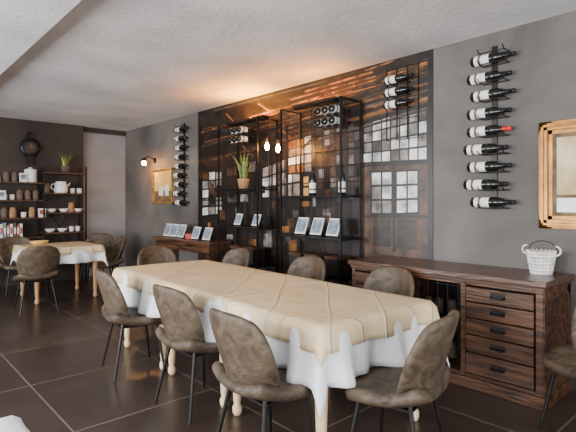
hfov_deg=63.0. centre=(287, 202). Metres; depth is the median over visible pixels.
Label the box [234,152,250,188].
potted plant
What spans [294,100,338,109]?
tray
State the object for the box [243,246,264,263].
storage box
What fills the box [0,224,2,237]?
book
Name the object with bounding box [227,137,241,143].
wine bottle
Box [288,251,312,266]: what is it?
storage box
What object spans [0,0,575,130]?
ceiling
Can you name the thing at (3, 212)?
spice jar
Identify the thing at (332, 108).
wine bottle
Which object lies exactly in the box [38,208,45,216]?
greeting card
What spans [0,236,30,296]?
dining chair
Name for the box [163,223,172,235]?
picture card
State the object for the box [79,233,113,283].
dining chair
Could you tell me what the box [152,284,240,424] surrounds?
dining chair
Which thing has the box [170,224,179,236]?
picture card
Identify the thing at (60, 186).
teapot
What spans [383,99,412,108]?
wine bottle
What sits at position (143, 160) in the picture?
wall lamp
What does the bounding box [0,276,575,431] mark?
floor
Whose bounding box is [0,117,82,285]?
wall
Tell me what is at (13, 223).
book
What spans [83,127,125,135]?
trim
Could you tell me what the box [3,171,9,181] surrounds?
spice jar
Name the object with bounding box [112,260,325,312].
topper
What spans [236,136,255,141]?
wine bottle
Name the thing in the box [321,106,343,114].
wine bottle
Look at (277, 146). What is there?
lamp
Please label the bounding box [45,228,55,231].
bowl
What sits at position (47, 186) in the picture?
spice jar
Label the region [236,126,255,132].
wine bottle
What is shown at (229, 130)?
wine bottle
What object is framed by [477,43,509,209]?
wine rack
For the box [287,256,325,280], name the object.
dining chair
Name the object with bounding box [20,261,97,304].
dining table
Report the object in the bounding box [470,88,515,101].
wine bottle
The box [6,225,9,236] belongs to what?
book
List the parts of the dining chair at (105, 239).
backrest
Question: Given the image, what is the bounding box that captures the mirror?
[152,167,173,203]
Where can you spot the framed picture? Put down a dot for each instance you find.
(557, 139)
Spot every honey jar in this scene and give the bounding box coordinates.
[9,207,15,217]
[29,207,34,216]
[68,202,73,211]
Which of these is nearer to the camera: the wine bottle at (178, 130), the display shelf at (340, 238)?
the display shelf at (340, 238)
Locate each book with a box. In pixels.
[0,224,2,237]
[2,223,5,237]
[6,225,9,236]
[8,224,12,236]
[11,222,15,235]
[16,225,18,235]
[18,223,22,236]
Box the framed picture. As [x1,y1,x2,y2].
[539,119,575,229]
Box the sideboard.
[348,255,573,410]
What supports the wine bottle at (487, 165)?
in the wine rack at (495, 82)
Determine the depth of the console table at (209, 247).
6.71 m
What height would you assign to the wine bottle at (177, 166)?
0.086 m
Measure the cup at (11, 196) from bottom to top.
0.090 m
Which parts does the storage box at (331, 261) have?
box lid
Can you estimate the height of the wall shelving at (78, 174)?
2.020 m
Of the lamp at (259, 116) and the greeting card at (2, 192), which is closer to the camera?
the lamp at (259, 116)
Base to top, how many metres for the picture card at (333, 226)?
0.196 m
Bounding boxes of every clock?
[20,131,39,164]
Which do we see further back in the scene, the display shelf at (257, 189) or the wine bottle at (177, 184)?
the wine bottle at (177, 184)
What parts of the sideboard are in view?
drawer, drawer, moulding, handle, handle, handle, handle, handle, drawer, drawer, drawer, drawer, drawer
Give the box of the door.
[83,132,124,276]
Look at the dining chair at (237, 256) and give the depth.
5.50 m
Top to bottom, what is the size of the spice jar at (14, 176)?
0.170 m
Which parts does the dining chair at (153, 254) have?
backrest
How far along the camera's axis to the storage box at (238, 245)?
6.13 m
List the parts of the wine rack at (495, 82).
rack rail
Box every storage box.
[230,244,250,249]
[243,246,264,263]
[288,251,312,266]
[304,252,328,259]
[324,254,349,276]
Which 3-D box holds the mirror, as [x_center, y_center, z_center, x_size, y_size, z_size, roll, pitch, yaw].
[-2.175,-0.290,8.148,0.050,0.620,0.740,0,0,-42]
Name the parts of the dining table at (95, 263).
leg, leg, leg, leg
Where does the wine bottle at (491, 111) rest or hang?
in the wine rack at (495, 82)
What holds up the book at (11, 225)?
on the wall shelving at (78, 174)
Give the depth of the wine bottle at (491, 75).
3.87 m
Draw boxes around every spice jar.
[0,207,7,217]
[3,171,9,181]
[11,172,17,181]
[16,190,22,199]
[24,190,30,199]
[32,190,38,199]
[45,183,49,192]
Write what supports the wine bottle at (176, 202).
in the wine rack at (183, 125)
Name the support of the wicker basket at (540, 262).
on the sideboard
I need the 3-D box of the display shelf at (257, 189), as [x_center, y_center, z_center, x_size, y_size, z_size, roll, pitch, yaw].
[-0.534,0.170,6.092,0.330,2.420,0.850,0,0,-42]
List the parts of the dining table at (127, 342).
leg, leg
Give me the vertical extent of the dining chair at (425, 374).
0.855 m
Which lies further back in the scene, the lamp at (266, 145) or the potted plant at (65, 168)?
the potted plant at (65, 168)
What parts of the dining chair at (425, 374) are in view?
leg, leg, seat, seat frame, leg, backrest, leg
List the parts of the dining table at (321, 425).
leg, leg, leg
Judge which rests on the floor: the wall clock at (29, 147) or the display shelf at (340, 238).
the display shelf at (340, 238)
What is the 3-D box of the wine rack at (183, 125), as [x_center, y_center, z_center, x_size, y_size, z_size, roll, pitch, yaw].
[-1.722,-0.623,7.576,0.146,1.354,0.213,0,0,-42]
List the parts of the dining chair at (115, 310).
leg, backrest, leg, seat, seat frame, leg, leg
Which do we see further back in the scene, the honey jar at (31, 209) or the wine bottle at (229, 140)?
the honey jar at (31, 209)
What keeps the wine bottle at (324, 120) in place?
on the display shelf at (340, 238)
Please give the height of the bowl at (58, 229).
0.060 m
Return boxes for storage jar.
[434,297,443,312]
[448,299,456,312]
[448,341,456,358]
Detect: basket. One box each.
[522,240,561,274]
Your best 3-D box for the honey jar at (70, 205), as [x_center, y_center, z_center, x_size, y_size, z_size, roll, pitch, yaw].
[-3.811,0.074,8.259,0.100,0.170,0.100,0,0,-42]
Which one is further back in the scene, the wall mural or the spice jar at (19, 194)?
the spice jar at (19, 194)
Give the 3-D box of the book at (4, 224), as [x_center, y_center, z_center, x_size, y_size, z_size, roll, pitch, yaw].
[-4.587,0.439,7.588,0.036,0.240,0.151,0,0,-42]
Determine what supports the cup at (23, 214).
on the wall shelving at (78, 174)
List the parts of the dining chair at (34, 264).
leg, leg, seat frame, seat, backrest, leg, leg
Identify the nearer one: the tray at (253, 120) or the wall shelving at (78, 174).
the tray at (253, 120)
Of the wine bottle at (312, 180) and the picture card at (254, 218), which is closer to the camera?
the wine bottle at (312, 180)
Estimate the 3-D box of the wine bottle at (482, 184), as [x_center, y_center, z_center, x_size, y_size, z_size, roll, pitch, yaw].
[1.640,-0.154,3.903,0.087,0.086,0.355,0,0,-42]
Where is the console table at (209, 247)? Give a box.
[154,235,230,260]
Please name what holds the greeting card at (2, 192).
on the wall shelving at (78, 174)
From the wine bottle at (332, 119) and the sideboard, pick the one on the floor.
the sideboard
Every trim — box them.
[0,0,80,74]
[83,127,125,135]
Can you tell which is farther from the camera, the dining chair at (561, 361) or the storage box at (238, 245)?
the storage box at (238, 245)
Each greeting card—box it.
[0,190,5,199]
[19,173,27,181]
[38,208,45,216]
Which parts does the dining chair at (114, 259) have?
seat, backrest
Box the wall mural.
[198,49,432,285]
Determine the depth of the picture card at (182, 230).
7.11 m
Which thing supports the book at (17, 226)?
on the wall shelving at (78, 174)
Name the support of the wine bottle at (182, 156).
in the wine rack at (183, 125)
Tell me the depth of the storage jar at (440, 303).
3.94 m
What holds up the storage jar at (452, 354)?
on the sideboard
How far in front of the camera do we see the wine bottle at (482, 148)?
3.89 m
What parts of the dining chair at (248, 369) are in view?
leg, backrest, seat, seat frame, leg, leg, leg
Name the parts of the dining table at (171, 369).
leg, leg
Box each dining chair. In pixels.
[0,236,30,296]
[13,246,59,316]
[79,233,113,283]
[89,236,126,292]
[94,268,165,381]
[137,246,176,327]
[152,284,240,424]
[209,308,315,431]
[222,248,249,266]
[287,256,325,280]
[345,310,459,431]
[363,266,414,366]
[538,306,575,430]
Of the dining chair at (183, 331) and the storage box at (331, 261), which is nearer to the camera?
the dining chair at (183, 331)
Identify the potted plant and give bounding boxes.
[58,152,70,172]
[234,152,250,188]
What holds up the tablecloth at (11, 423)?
on the dining table
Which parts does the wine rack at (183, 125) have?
rack rail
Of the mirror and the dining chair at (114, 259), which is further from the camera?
the mirror
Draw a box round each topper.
[12,241,105,254]
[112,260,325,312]
[221,282,439,366]
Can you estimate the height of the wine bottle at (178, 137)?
0.086 m
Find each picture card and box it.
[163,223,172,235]
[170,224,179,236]
[177,224,186,237]
[191,227,201,238]
[202,227,212,240]
[234,214,243,225]
[251,214,261,226]
[295,217,308,234]
[310,218,324,235]
[326,218,338,236]
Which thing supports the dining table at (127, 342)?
on the floor
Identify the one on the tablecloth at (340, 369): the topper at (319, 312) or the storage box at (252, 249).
the topper at (319, 312)
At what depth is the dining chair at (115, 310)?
3.69 m
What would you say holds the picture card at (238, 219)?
on the display shelf at (257, 189)
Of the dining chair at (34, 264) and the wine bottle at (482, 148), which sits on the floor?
the dining chair at (34, 264)
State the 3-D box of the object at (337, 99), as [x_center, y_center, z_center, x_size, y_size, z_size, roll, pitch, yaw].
[0.300,-1.092,5.168,0.108,0.040,0.648,0,0,-42]
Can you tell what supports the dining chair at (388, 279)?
on the floor
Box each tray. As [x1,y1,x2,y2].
[231,119,264,125]
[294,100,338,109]
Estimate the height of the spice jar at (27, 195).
0.170 m
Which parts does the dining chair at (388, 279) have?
backrest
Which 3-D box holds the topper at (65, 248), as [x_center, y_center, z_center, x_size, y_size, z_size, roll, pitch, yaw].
[-3.391,0.690,6.949,1.041,0.145,1.041,0,0,-42]
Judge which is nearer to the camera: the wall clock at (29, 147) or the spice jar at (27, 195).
the spice jar at (27, 195)
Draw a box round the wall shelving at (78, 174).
[0,167,86,285]
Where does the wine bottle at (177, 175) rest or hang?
in the wine rack at (183, 125)
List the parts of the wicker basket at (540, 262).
handle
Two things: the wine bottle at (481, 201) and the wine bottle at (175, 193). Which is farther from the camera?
the wine bottle at (175, 193)
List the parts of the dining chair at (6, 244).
leg, leg, seat, backrest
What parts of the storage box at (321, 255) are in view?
box lid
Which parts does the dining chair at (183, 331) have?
leg, backrest, seat, seat frame, leg, leg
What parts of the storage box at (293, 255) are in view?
box lid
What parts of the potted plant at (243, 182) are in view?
plant pot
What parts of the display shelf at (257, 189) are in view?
post, post, shelf, shelf, shelf, post, post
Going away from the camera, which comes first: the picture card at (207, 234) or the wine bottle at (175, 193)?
the picture card at (207, 234)
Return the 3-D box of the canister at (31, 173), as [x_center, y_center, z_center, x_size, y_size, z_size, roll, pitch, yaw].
[-4.295,-0.469,7.841,0.190,0.255,0.190,0,0,-42]
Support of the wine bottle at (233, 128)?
on the display shelf at (257, 189)
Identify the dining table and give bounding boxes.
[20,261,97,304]
[124,306,166,369]
[168,349,228,407]
[232,387,418,431]
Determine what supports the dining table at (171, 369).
on the floor
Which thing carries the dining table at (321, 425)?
on the floor
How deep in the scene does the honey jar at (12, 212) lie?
7.63 m
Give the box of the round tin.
[185,233,191,238]
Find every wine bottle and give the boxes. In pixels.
[172,173,185,177]
[172,191,185,195]
[173,136,186,141]
[173,154,186,159]
[173,163,186,168]
[173,182,186,186]
[174,127,187,132]
[174,145,187,150]
[174,200,187,204]
[227,128,247,134]
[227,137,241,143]
[232,127,252,133]
[232,136,252,142]
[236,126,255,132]
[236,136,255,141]
[309,167,315,194]
[314,107,336,115]
[314,119,336,126]
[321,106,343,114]
[321,117,343,125]
[328,104,351,113]
[328,116,351,124]
[338,165,345,194]
[383,73,412,84]
[383,86,412,96]
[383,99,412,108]
[463,143,507,154]
[463,179,507,189]
[467,70,511,85]
[467,107,511,119]
[467,125,511,137]
[467,161,511,171]
[470,51,515,67]
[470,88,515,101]
[470,197,515,206]
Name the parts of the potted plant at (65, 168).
plant pot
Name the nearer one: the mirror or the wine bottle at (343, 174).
the wine bottle at (343, 174)
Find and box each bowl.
[29,240,48,244]
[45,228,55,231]
[57,228,67,231]
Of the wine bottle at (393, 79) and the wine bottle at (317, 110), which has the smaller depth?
the wine bottle at (393, 79)
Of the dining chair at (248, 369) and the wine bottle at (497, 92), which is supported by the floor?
the dining chair at (248, 369)
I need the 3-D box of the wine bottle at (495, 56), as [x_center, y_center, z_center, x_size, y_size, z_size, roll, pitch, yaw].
[1.680,-1.190,3.859,0.087,0.086,0.355,0,0,-42]
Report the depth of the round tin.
6.91 m
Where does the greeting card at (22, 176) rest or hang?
on the wall shelving at (78, 174)
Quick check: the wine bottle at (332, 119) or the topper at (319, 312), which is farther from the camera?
the wine bottle at (332, 119)
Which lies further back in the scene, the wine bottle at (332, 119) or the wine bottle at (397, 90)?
the wine bottle at (332, 119)
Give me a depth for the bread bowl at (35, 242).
6.85 m
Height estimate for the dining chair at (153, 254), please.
0.855 m
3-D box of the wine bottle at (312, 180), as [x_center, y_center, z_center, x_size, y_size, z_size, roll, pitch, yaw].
[0.275,-0.239,5.225,0.077,0.314,0.076,0,0,-42]
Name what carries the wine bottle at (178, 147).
in the wine rack at (183, 125)
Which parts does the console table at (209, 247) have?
leg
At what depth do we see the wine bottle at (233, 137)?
6.04 m
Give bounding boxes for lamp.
[141,156,155,164]
[227,115,267,125]
[265,128,284,149]
[276,130,295,151]
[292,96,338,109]
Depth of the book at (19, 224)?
7.70 m
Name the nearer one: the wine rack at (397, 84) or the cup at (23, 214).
the wine rack at (397, 84)
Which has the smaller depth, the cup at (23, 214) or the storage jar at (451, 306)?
the storage jar at (451, 306)
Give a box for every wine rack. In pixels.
[174,123,187,205]
[386,63,418,140]
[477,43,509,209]
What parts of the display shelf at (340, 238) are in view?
post, post, shelf, shelf, shelf, post, post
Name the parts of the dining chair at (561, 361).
leg, seat, backrest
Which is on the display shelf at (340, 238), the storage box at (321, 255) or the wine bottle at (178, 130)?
the storage box at (321, 255)
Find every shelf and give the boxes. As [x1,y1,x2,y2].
[218,117,277,272]
[280,96,361,284]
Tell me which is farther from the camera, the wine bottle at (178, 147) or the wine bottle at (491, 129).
the wine bottle at (178, 147)
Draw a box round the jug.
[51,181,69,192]
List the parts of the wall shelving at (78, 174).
shelf, shelf, shelf, shelf, post, post, shelf, shelf, shelf, shelf, post, post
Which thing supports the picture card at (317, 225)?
on the display shelf at (340, 238)
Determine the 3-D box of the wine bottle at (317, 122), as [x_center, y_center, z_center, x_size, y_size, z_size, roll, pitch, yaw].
[0.412,-0.850,5.040,0.314,0.076,0.077,0,0,-42]
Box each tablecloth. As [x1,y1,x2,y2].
[0,415,29,431]
[10,249,107,265]
[118,274,449,419]
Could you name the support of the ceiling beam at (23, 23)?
attached to the ceiling
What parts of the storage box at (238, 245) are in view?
box lid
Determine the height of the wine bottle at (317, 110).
0.076 m
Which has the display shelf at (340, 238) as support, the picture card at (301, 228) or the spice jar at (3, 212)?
the picture card at (301, 228)
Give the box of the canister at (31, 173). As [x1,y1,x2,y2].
[24,167,36,181]
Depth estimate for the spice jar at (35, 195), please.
7.86 m
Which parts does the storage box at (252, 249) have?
box lid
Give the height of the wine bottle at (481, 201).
0.086 m
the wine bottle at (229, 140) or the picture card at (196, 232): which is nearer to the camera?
the wine bottle at (229, 140)
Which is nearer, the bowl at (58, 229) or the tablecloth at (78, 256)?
the tablecloth at (78, 256)
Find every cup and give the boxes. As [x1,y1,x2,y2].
[9,194,14,199]
[21,212,26,216]

